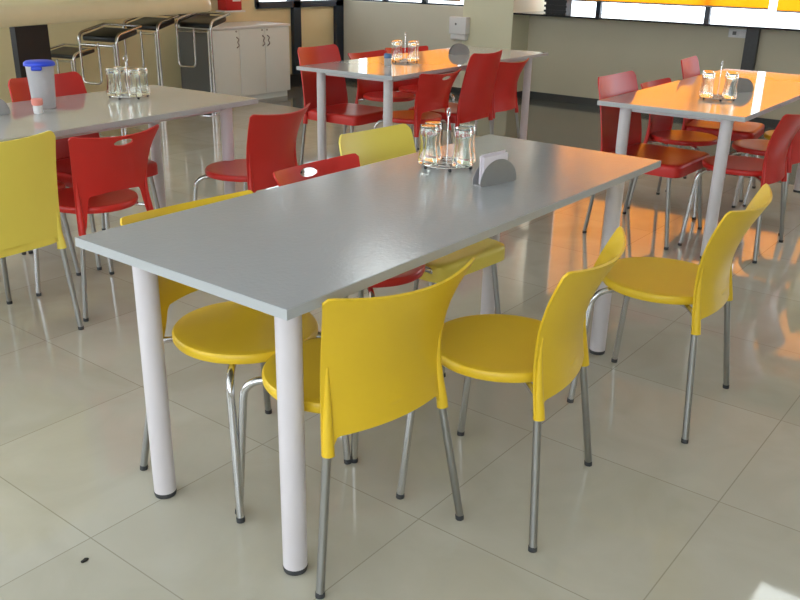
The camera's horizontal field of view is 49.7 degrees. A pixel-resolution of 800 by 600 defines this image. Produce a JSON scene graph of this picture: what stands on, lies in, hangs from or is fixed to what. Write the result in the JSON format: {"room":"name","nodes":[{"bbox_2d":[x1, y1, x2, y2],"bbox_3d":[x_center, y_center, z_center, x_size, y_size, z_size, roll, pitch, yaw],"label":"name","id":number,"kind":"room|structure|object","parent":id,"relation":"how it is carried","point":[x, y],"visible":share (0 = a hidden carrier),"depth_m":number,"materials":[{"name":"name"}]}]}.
{"room":"eatery","nodes":[
{"label":"eatery","id":0,"kind":"room"},
{"bbox_2d":[0,0,333,102],"bbox_3d":[-3.987,-2.663,6.581,0.200,2.800,10.450,17,26,35],"label":"wall","id":1,"kind":"structure","parent":0,"point":[317,23],"depth_m":8.54,"materials":[{"name":"cream paint"}]},
{"bbox_2d":[178,11,209,24],"bbox_3d":[-2.119,-2.596,8.984,0.049,1.000,0.380,17,26,35],"label":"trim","id":2,"kind":"structure","parent":1,"relation":"attached to","point":[180,15],"depth_m":8.77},
{"bbox_2d":[215,0,245,12],"bbox_3d":[-1.792,-3.224,9.093,0.145,0.368,0.290,17,26,35],"label":"wall box","id":3,"kind":"object","parent":1,"relation":"attached to","point":[229,6],"visible":0.99,"depth_m":9.07,"materials":[{"name":"red plastic"}]},
{"bbox_2d":[290,74,301,86],"bbox_3d":[-1.392,-2.537,10.052,0.055,0.140,0.700,17,26,35],"label":"baseboard","id":4,"kind":"structure","parent":1,"relation":"attached to","point":[295,79],"depth_m":10.20,"materials":[{"name":"black"}]},
{"bbox_2d":[254,0,343,73],"bbox_3d":[-1.177,-3.657,9.963,0.120,2.300,1.450,17,26,35],"label":"door","id":5,"kind":"structure","parent":1,"relation":"in","point":[295,5],"depth_m":10.13,"materials":[{"name":"black"}]},
{"bbox_2d":[259,0,304,1],"bbox_3d":[-1.188,-4.061,9.766,0.006,1.285,1.270,17,26,35],"label":"window","id":6,"kind":"structure","parent":5,"relation":"attached to","point":[259,0],"depth_m":9.70,"materials":[{"name":"clear glass"}]},
{"bbox_2d":[0,102,799,599],"bbox_3d":[-0.341,0.306,3.165,11.300,0.100,8.650,17,26,35],"label":"floor","id":7,"kind":"structure","parent":0,"point":[654,515],"depth_m":2.62,"materials":[{"name":"beige tile"}]},
{"bbox_2d":[0,131,83,329],"bbox_3d":[-1.576,-0.237,3.245,0.547,0.805,0.494,15,25,32],"label":"shell chair","id":8,"kind":"object","parent":7,"relation":"on","point":[30,219],"visible":1,"depth_m":3.15,"materials":[{"name":"yellow plastic"}]},
{"bbox_2d":[21,180,80,275],"bbox_3d":[-1.837,-0.508,3.866,0.547,0.847,0.494,16,26,33],"label":"shell chair","id":9,"kind":"object","parent":7,"relation":"on","point":[61,185],"visible":0.14,"depth_m":3.98,"materials":[{"name":"red plastic"}]},
{"bbox_2d":[50,43,96,73],"bbox_3d":[-2.890,-1.897,7.625,0.507,0.657,0.431,10,23,22],"label":"bar stool","id":10,"kind":"object","parent":7,"relation":"on","point":[72,53],"visible":0.27,"depth_m":7.50,"materials":[{"name":"silver metal"}]},
{"bbox_2d":[8,71,159,269],"bbox_3d":[-1.542,-0.660,4.270,0.547,0.847,0.494,13,24,27],"label":"shell chair","id":11,"kind":"object","parent":7,"relation":"on","point":[68,83],"visible":0.23,"depth_m":4.31,"materials":[{"name":"red plastic"}]},
{"bbox_2d":[33,124,158,321],"bbox_3d":[-1.278,-0.365,3.661,0.494,0.754,0.459,17,26,35],"label":"chair","id":12,"kind":"object","parent":7,"relation":"on","point":[103,172],"visible":0.94,"depth_m":3.49,"materials":[{"name":"red plastic"}]},
{"bbox_2d":[0,0,210,77],"bbox_3d":[-2.908,-1.438,5.852,0.800,1.090,5.340,9,23,19],"label":"countertop","id":13,"kind":"structure","parent":7,"relation":"on","point":[27,21],"depth_m":6.46,"materials":[{"name":"laminate"}]},
{"bbox_2d":[77,23,143,136],"bbox_3d":[-2.381,-1.838,7.210,0.507,0.869,0.431,10,23,22],"label":"bar stool","id":14,"kind":"object","parent":7,"relation":"on","point":[105,34],"visible":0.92,"depth_m":7.11,"materials":[{"name":"black metal"}]},
{"bbox_2d":[0,85,257,208],"bbox_3d":[-1.555,-0.459,3.889,0.763,0.750,1.888,15,25,31],"label":"dining table","id":15,"kind":"object","parent":7,"relation":"on","point":[93,112],"visible":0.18,"depth_m":3.98,"materials":[{"name":"grey laminate"}]},
{"bbox_2d":[0,99,10,115],"bbox_3d":[-1.736,-0.819,3.663,0.035,0.079,0.163,12,24,25],"label":"napkin holder","id":16,"kind":"object","parent":15,"relation":"on","point":[4,109],"visible":1,"depth_m":3.70,"materials":[{"name":"silver metal"}]},
{"bbox_2d":[31,98,42,113],"bbox_3d":[-1.572,-0.841,3.748,0.048,0.064,0.048,17,26,35],"label":"salt shaker","id":17,"kind":"object","parent":15,"relation":"on","point":[37,103],"visible":1,"depth_m":3.73,"materials":[{"name":"white plastic"}]},
{"bbox_2d":[23,59,55,108],"bbox_3d":[-1.603,-0.966,3.870,0.138,0.206,0.134,17,26,35],"label":"storage container","id":18,"kind":"object","parent":15,"relation":"on","point":[40,72],"visible":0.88,"depth_m":3.83,"materials":[{"name":"white plastic"}]},
{"bbox_2d":[109,56,148,99],"bbox_3d":[-1.328,-1.087,4.205,0.188,0.198,0.180,20,28,39],"label":"caddy","id":19,"kind":"object","parent":15,"relation":"on","point":[126,94],"visible":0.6,"depth_m":4.19,"materials":[{"name":"grey metal"}]},
{"bbox_2d":[105,68,120,95],"bbox_3d":[-1.393,-1.060,4.194,0.069,0.126,0.069,17,26,35],"label":"drinking glass","id":20,"kind":"object","parent":19,"relation":"in","point":[113,88],"visible":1,"depth_m":4.17,"materials":[{"name":"white"}]},
{"bbox_2d":[113,66,127,93],"bbox_3d":[-1.377,-1.085,4.257,0.069,0.126,0.069,17,26,35],"label":"drinking glass","id":21,"kind":"object","parent":19,"relation":"in","point":[121,69],"visible":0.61,"depth_m":4.24,"materials":[{"name":"white"}]},
{"bbox_2d":[127,69,142,96],"bbox_3d":[-1.280,-1.048,4.168,0.069,0.126,0.069,17,26,35],"label":"drinking glass","id":22,"kind":"object","parent":19,"relation":"in","point":[135,90],"visible":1,"depth_m":4.15,"materials":[{"name":"white"}]},
{"bbox_2d":[135,67,149,94],"bbox_3d":[-1.263,-1.072,4.232,0.069,0.126,0.069,17,26,35],"label":"drinking glass","id":23,"kind":"object","parent":19,"relation":"in","point":[143,70],"visible":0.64,"depth_m":4.21,"materials":[{"name":"white"}]},
{"bbox_2d":[122,14,178,85],"bbox_3d":[-2.301,-2.203,8.103,0.507,0.900,0.431,10,23,22],"label":"bar stool","id":24,"kind":"object","parent":7,"relation":"on","point":[147,23],"visible":0.58,"depth_m":7.96,"materials":[{"name":"silver metal"}]},
{"bbox_2d":[175,12,232,115],"bbox_3d":[-1.849,-2.259,8.248,0.507,0.918,0.431,10,23,22],"label":"bar stool","id":25,"kind":"object","parent":7,"relation":"on","point":[196,21],"visible":0.85,"depth_m":8.12,"materials":[{"name":"silver metal"}]},
{"bbox_2d":[178,21,289,99],"bbox_3d":[-1.714,-2.516,9.130,0.543,0.760,1.094,17,26,35],"label":"base cabinet","id":26,"kind":"object","parent":7,"relation":"on","point":[252,58],"visible":0.9,"depth_m":8.88,"materials":[{"name":"grey laminate"}]},
{"bbox_2d":[178,21,289,29],"bbox_3d":[-1.716,-2.861,9.002,0.520,0.025,1.094,17,26,35],"label":"countertop","id":27,"kind":"structure","parent":26,"relation":"on","point":[245,24],"depth_m":8.95,"materials":[{"name":"white"}]},
{"bbox_2d":[120,190,351,523],"bbox_3d":[-0.457,0.127,2.448,0.494,0.754,0.493,19,28,38],"label":"chair","id":28,"kind":"object","parent":7,"relation":"on","point":[231,333],"visible":0.32,"depth_m":2.36,"materials":[{"name":"yellow plastic"}]},
{"bbox_2d":[193,103,309,200],"bbox_3d":[-0.717,-0.574,4.228,0.494,0.754,0.493,13,24,27],"label":"chair","id":29,"kind":"object","parent":7,"relation":"on","point":[271,139],"visible":0.78,"depth_m":4.04,"materials":[{"name":"red plastic"}]},
{"bbox_2d":[297,44,382,172],"bbox_3d":[-0.384,-1.308,5.991,0.547,0.847,0.494,15,25,32],"label":"shell chair","id":30,"kind":"object","parent":7,"relation":"on","point":[338,109],"visible":0.78,"depth_m":5.96,"materials":[{"name":"red plastic"}]},
{"bbox_2d":[235,257,474,598],"bbox_3d":[-0.120,0.246,2.163,0.493,0.754,0.494,-17,28,-39],"label":"chair","id":31,"kind":"object","parent":7,"relation":"on","point":[375,361],"visible":0.93,"depth_m":1.97,"materials":[{"name":"yellow plastic"}]},
{"bbox_2d":[273,153,445,376],"bbox_3d":[-0.141,-0.075,2.982,0.494,0.754,0.468,16,26,34],"label":"chair","id":32,"kind":"object","parent":7,"relation":"on","point":[349,161],"visible":0.22,"depth_m":2.95,"materials":[{"name":"red plastic"}]},
{"bbox_2d":[75,134,660,575],"bbox_3d":[0.062,0.022,2.747,0.729,0.750,1.888,17,26,35],"label":"dining table","id":33,"kind":"object","parent":7,"relation":"on","point":[281,252],"visible":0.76,"depth_m":2.23,"materials":[{"name":"grey laminate"}]},
{"bbox_2d":[423,108,472,171],"bbox_3d":[0.160,-0.546,2.904,0.188,0.198,0.180,11,23,24],"label":"caddy","id":34,"kind":"object","parent":33,"relation":"on","point":[448,109],"visible":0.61,"depth_m":2.89,"materials":[{"name":"silver metal"}]},
{"bbox_2d":[418,124,437,164],"bbox_3d":[0.095,-0.520,2.893,0.069,0.126,0.069,17,26,35],"label":"drinking glass","id":35,"kind":"object","parent":34,"relation":"in","point":[427,155],"visible":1,"depth_m":2.87,"materials":[{"name":"white"}]},
{"bbox_2d":[425,121,441,160],"bbox_3d":[0.112,-0.544,2.956,0.069,0.126,0.069,17,26,35],"label":"drinking glass","id":36,"kind":"object","parent":34,"relation":"on","point":[438,124],"visible":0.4,"depth_m":2.94,"materials":[{"name":"white"}]},
{"bbox_2d":[452,127,471,167],"bbox_3d":[0.208,-0.508,2.867,0.069,0.126,0.069,17,26,35],"label":"drinking glass","id":37,"kind":"object","parent":34,"relation":"on","point":[462,158],"visible":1,"depth_m":2.85,"materials":[{"name":"white"}]},
{"bbox_2d":[458,123,475,162],"bbox_3d":[0.225,-0.532,2.931,0.069,0.126,0.069,17,26,35],"label":"drinking glass","id":38,"kind":"object","parent":34,"relation":"in","point":[471,125],"visible":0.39,"depth_m":2.91,"materials":[{"name":"white"}]},
{"bbox_2d":[472,159,515,186],"bbox_3d":[0.299,-0.407,2.718,0.163,0.079,0.035,-16,27,-37],"label":"napkin holder","id":39,"kind":"object","parent":33,"relation":"on","point":[499,171],"visible":0.84,"depth_m":2.70,"materials":[{"name":"silver metal"}]},
{"bbox_2d":[479,150,507,183],"bbox_3d":[0.292,-0.415,2.705,0.110,0.096,0.025,-16,27,-37],"label":"paper napkins","id":40,"kind":"object","parent":39,"relation":"in","point":[485,159],"visible":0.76,"depth_m":2.68,"materials":[{"name":"white paper"}]},
{"bbox_2d":[348,50,422,130],"bbox_3d":[-0.115,-1.513,6.663,0.494,0.754,0.493,17,26,35],"label":"chair","id":41,"kind":"object","parent":7,"relation":"on","point":[367,90],"visible":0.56,"depth_m":6.64,"materials":[{"name":"red plastic"}]},
{"bbox_2d":[373,68,460,151],"bbox_3d":[0.110,-1.159,5.769,0.494,0.754,0.493,17,26,35],"label":"chair","id":42,"kind":"object","parent":7,"relation":"on","point":[432,92],"visible":0.9,"depth_m":5.57,"materials":[{"name":"red plastic"}]},
{"bbox_2d":[385,46,454,149],"bbox_3d":[0.163,-1.664,7.065,0.493,0.754,0.494,-15,27,-35],"label":"chair","id":43,"kind":"object","parent":7,"relation":"on","point":[410,85],"visible":0.27,"depth_m":7.07,"materials":[{"name":"red plastic"}]},
{"bbox_2d":[296,46,547,160],"bbox_3d":[0.244,-1.394,6.380,0.768,0.750,2.133,15,25,32],"label":"dining table","id":44,"kind":"object","parent":7,"relation":"on","point":[437,61],"visible":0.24,"depth_m":5.79,"materials":[{"name":"grey laminate"}]},
{"bbox_2d":[384,53,391,65],"bbox_3d":[-0.081,-1.592,5.726,0.052,0.081,0.052,17,26,35],"label":"bottle","id":45,"kind":"object","parent":44,"relation":"on","point":[387,56],"visible":1,"depth_m":5.71,"materials":[{"name":"grey"}]},
{"bbox_2d":[392,32,417,62],"bbox_3d":[0.036,-1.745,5.964,0.188,0.198,0.180,8,22,16],"label":"caddy","id":46,"kind":"object","parent":44,"relation":"on","point":[403,59],"visible":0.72,"depth_m":5.95,"materials":[{"name":"grey metal"}]},
{"bbox_2d":[391,41,399,59],"bbox_3d":[-0.030,-1.719,5.953,0.069,0.126,0.069,17,26,35],"label":"drinking glass","id":47,"kind":"object","parent":46,"relation":"in","point":[395,53],"visible":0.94,"depth_m":5.93,"materials":[{"name":"white"}]},
{"bbox_2d":[394,40,402,58],"bbox_3d":[-0.013,-1.743,6.017,0.069,0.126,0.069,17,26,35],"label":"drinking glass","id":48,"kind":"object","parent":46,"relation":"in","point":[401,42],"visible":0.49,"depth_m":6.00,"materials":[{"name":"white"}]},
{"bbox_2d":[407,41,416,60],"bbox_3d":[0.083,-1.707,5.928,0.069,0.126,0.069,17,26,35],"label":"drinking glass","id":49,"kind":"object","parent":46,"relation":"in","point":[412,45],"visible":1,"depth_m":5.91,"materials":[{"name":"white"}]},
{"bbox_2d":[415,41,418,59],"bbox_3d":[0.100,-1.731,5.991,0.069,0.126,0.069,17,26,35],"label":"drinking glass","id":50,"kind":"object","parent":46,"relation":"in","point":[417,46],"visible":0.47,"depth_m":5.97,"materials":[{"name":"white"}]},
{"bbox_2d":[448,43,469,54],"bbox_3d":[0.450,-1.906,6.561,0.163,0.079,0.035,-7,23,-21],"label":"napkin holder","id":51,"kind":"object","parent":44,"relation":"on","point":[456,49],"visible":1,"depth_m":6.55,"materials":[{"name":"silver metal"}]},
{"bbox_2d":[339,124,504,313],"bbox_3d":[0.073,-0.212,3.271,0.547,0.805,0.455,19,28,38],"label":"shell chair","id":52,"kind":"object","parent":7,"relation":"on","point":[371,146],"visible":0.25,"depth_m":3.24,"materials":[{"name":"yellow plastic"}]},
{"bbox_2d":[408,50,501,144],"bbox_3d":[0.388,-1.332,6.095,0.547,0.847,0.494,15,25,32],"label":"shell chair","id":53,"kind":"object","parent":7,"relation":"on","point":[477,89],"visible":0.79,"depth_m":5.88,"materials":[{"name":"red plastic"}]},
{"bbox_2d":[448,58,528,143],"bbox_3d":[0.670,-1.433,6.502,0.494,0.754,0.493,15,25,32],"label":"chair","id":54,"kind":"object","parent":7,"relation":"on","point":[505,89],"visible":0.69,"depth_m":6.30,"materials":[{"name":"red plastic"}]},
{"bbox_2d":[396,226,625,552],"bbox_3d":[0.310,0.185,2.341,0.494,0.754,0.493,12,24,26],"label":"chair","id":55,"kind":"object","parent":7,"relation":"on","point":[549,353],"visible":0.98,"depth_m":2.21,"materials":[{"name":"yellow plastic"}]},
{"bbox_2d":[582,71,709,249],"bbox_3d":[1.371,-0.795,4.775,0.547,0.847,0.554,17,26,35],"label":"shell chair","id":56,"kind":"object","parent":7,"relation":"on","point":[675,162],"visible":0.72,"depth_m":4.77,"materials":[{"name":"red plastic"}]},
{"bbox_2d":[567,184,772,443],"bbox_3d":[0.899,-0.006,2.862,0.494,0.754,0.493,15,25,31],"label":"chair","id":57,"kind":"object","parent":7,"relation":"on","point":[707,285],"visible":0.97,"depth_m":2.72,"materials":[{"name":"yellow plastic"}]},
{"bbox_2d":[627,78,717,219],"bbox_3d":[1.699,-0.942,5.299,0.494,0.754,0.493,17,26,35],"label":"chair","id":58,"kind":"object","parent":7,"relation":"on","point":[659,130],"visible":0.72,"depth_m":5.27,"materials":[{"name":"red plastic"}]},
{"bbox_2d":[597,69,799,258],"bbox_3d":[1.936,-0.885,5.168,0.748,0.750,2.083,16,26,34],"label":"dining table","id":59,"kind":"object","parent":7,"relation":"on","point":[772,91],"visible":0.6,"depth_m":4.49,"materials":[{"name":"grey laminate"}]},
{"bbox_2d":[702,61,734,101],"bbox_3d":[1.685,-1.159,4.553,0.188,0.198,0.180,17,26,35],"label":"caddy","id":60,"kind":"object","parent":59,"relation":"on","point":[717,95],"visible":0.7,"depth_m":4.54,"materials":[{"name":"grey metal"}]},
{"bbox_2d":[699,70,713,94],"bbox_3d":[1.636,-1.157,4.606,0.069,0.126,0.069,17,26,35],"label":"drinking glass","id":61,"kind":"object","parent":60,"relation":"in","point":[704,70],"visible":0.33,"depth_m":4.60,"materials":[{"name":"white"}]},
{"bbox_2d":[700,72,714,97],"bbox_3d":[1.619,-1.132,4.542,0.069,0.126,0.069,17,26,35],"label":"drinking glass","id":62,"kind":"object","parent":60,"relation":"in","point":[708,77],"visible":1,"depth_m":4.52,"materials":[{"name":"white"}]},
{"bbox_2d":[721,71,736,95],"bbox_3d":[1.749,-1.145,4.580,0.069,0.126,0.069,17,26,35],"label":"drinking glass","id":63,"kind":"object","parent":60,"relation":"in","point":[727,72],"visible":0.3,"depth_m":4.57,"materials":[{"name":"white"}]},
{"bbox_2d":[723,73,738,98],"bbox_3d":[1.732,-1.120,4.517,0.069,0.126,0.069,17,26,35],"label":"drinking glass","id":64,"kind":"object","parent":60,"relation":"in","point":[730,92],"visible":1,"depth_m":4.50,"materials":[{"name":"white"}]},
{"bbox_2d":[737,77,753,92],"bbox_3d":[1.917,-1.208,4.856,0.163,0.079,0.035,-8,23,-23],"label":"napkin holder","id":65,"kind":"object","parent":59,"relation":"on","point":[743,84],"visible":0.6,"depth_m":4.85,"materials":[{"name":"silver metal"}]},
{"bbox_2d":[665,56,764,201],"bbox_3d":[2.094,-1.147,5.714,0.547,0.847,0.494,13,24,28],"label":"shell chair","id":66,"kind":"object","parent":7,"relation":"on","point":[690,65],"visible":0.44,"depth_m":5.64,"materials":[{"name":"red plastic"}]},
{"bbox_2d":[678,114,799,262],"bbox_3d":[1.827,-0.644,4.545,0.494,0.754,0.493,17,26,35],"label":"chair","id":67,"kind":"object","parent":7,"relation":"on","point":[771,169],"visible":0.88,"depth_m":4.38,"materials":[{"name":"red plastic"}]},
{"bbox_2d":[742,130,773,206],"bbox_3d":[2.491,-0.942,5.343,0.494,0.754,0.493,17,26,35],"label":"chair","id":68,"kind":"object","parent":7,"relation":"on","point":[767,134],"visible":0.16,"depth_m":5.41,"materials":[{"name":"red plastic"},{"name":"polished steel"},{"name":"satin steel"}]},
{"bbox_2d":[728,128,799,235],"bbox_3d":[2.165,-0.819,5.011,0.494,0.754,0.493,17,26,35],"label":"chair","id":69,"kind":"object","parent":7,"relation":"on","point":[745,146],"visible":0.65,"depth_m":4.89,"materials":[{"name":"red plastic"}]},
{"bbox_2d":[344,0,462,87],"bbox_3d":[0.068,-3.896,9.954,1.780,2.800,0.200,17,26,35],"label":"wall","id":70,"kind":"structure","parent":0,"point":[369,26],"depth_m":10.16,"materials":[{"name":"grey paint"}]},
{"bbox_2d":[356,0,462,5],"bbox_3d":[0.103,-4.117,9.821,1.680,1.410,0.050,17,26,35],"label":"window","id":71,"kind":"structure","parent":70,"relation":"in","point":[423,1],"depth_m":9.96,"materials":[{"name":"blue"}]},
{"bbox_2d":[449,16,469,40],"bbox_3d":[0.658,-3.015,9.593,0.230,0.245,0.092,17,26,35],"label":"wall dispenser","id":72,"kind":"object","parent":70,"relation":"attached to","point":[459,27],"visible":1,"depth_m":9.55,"materials":[{"name":"white plastic"}]},
{"bbox_2d":[450,34,467,40],"bbox_3d":[0.662,-2.933,9.632,0.200,0.065,0.075,17,26,35],"label":"paper towel","id":73,"kind":"object","parent":72,"relation":"on","point":[464,37],"depth_m":9.59,"materials":[{"name":"white paper"}]},
{"bbox_2d":[460,0,545,91],"bbox_3d":[1.268,-3.717,9.563,0.640,2.800,1.000,17,26,35],"label":"wall column","id":74,"kind":"structure","parent":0,"point":[493,23],"depth_m":9.40,"materials":[{"name":"beige paint"}]},
{"bbox_2d":[527,15,799,119],"bbox_3d":[4.956,-2.683,7.116,8.456,2.800,0.650,17,26,35],"label":"wall","id":75,"kind":"structure","parent":0,"point":[580,51],"depth_m":8.85,"materials":[{"name":"paint"}]},
{"bbox_2d":[258,80,797,184],"bbox_3d":[3.257,-1.307,7.487,11.300,0.100,3.050,17,26,35],"label":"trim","id":76,"kind":"structure","parent":75,"relation":"attached to","point":[552,122],"depth_m":8.25,"materials":[{"name":"grey tile"}]},
{"bbox_2d":[544,0,571,13],"bbox_3d":[1.708,-3.809,8.972,0.270,1.582,0.142,17,26,35],"label":"trim","id":77,"kind":"structure","parent":75,"relation":"attached to","point":[552,6],"depth_m":9.18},
{"bbox_2d":[345,77,779,127],"bbox_3d":[3.835,-1.510,7.800,11.240,0.075,0.364,17,26,35],"label":"baseboard","id":78,"kind":"structure","parent":75,"relation":"attached to","point":[773,123],"depth_m":9.44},
{"bbox_2d":[596,2,711,18],"bbox_3d":[5.054,-3.012,7.114,8.456,1.582,0.050,17,26,35],"label":"window","id":79,"kind":"structure","parent":75,"relation":"in","point":[708,10],"depth_m":8.77,"materials":[{"name":"blue"}]},
{"bbox_2d":[572,0,769,9],"bbox_3d":[2.746,-3.726,8.688,2.100,1.443,0.044,17,26,35],"label":"roller blind","id":80,"kind":"object","parent":79,"relation":"attached to","point":[738,4],"visible":1,"depth_m":8.68,"materials":[{"name":"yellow fabric"}]},
{"bbox_2d":[513,11,799,30],"bbox_3d":[4.811,-2.162,7.126,8.448,0.018,0.900,17,26,35],"label":"trim","id":81,"kind":"structure","parent":75,"relation":"attached to","point":[583,15],"depth_m":8.48,"materials":[{"name":"white"}]},
{"bbox_2d":[728,28,746,37],"bbox_3d":[3.206,-2.525,8.182,0.190,0.080,0.014,17,26,35],"label":"wall socket","id":82,"kind":"object","parent":75,"relation":"attached to","point":[736,33],"visible":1,"depth_m":8.19,"materials":[{"name":"white plastic"}]},
{"bbox_2d":[739,31,745,35],"bbox_3d":[3.236,-2.513,8.155,0.065,0.044,0.005,17,26,35],"label":"switch","id":83,"kind":"object","parent":82,"relation":"attached to","point":[741,33],"depth_m":8.15,"materials":[{"name":"white plastic"}]},
{"bbox_2d":[740,28,760,70],"bbox_3d":[3.296,-2.130,8.223,0.115,0.900,0.059,17,26,35],"label":"trim","id":84,"kind":"structure","parent":75,"relation":"attached to","point":[752,38],"depth_m":8.11,"materials":[{"name":"black metal"}]},
{"bbox_2d":[776,0,799,12],"bbox_3d":[4.463,-3.200,7.455,2.105,1.458,0.044,17,26,35],"label":"roller blind","id":85,"kind":"object","parent":75,"relation":"attached to","point":[788,6],"visible":1,"depth_m":8.24,"materials":[{"name":"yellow fabric"}]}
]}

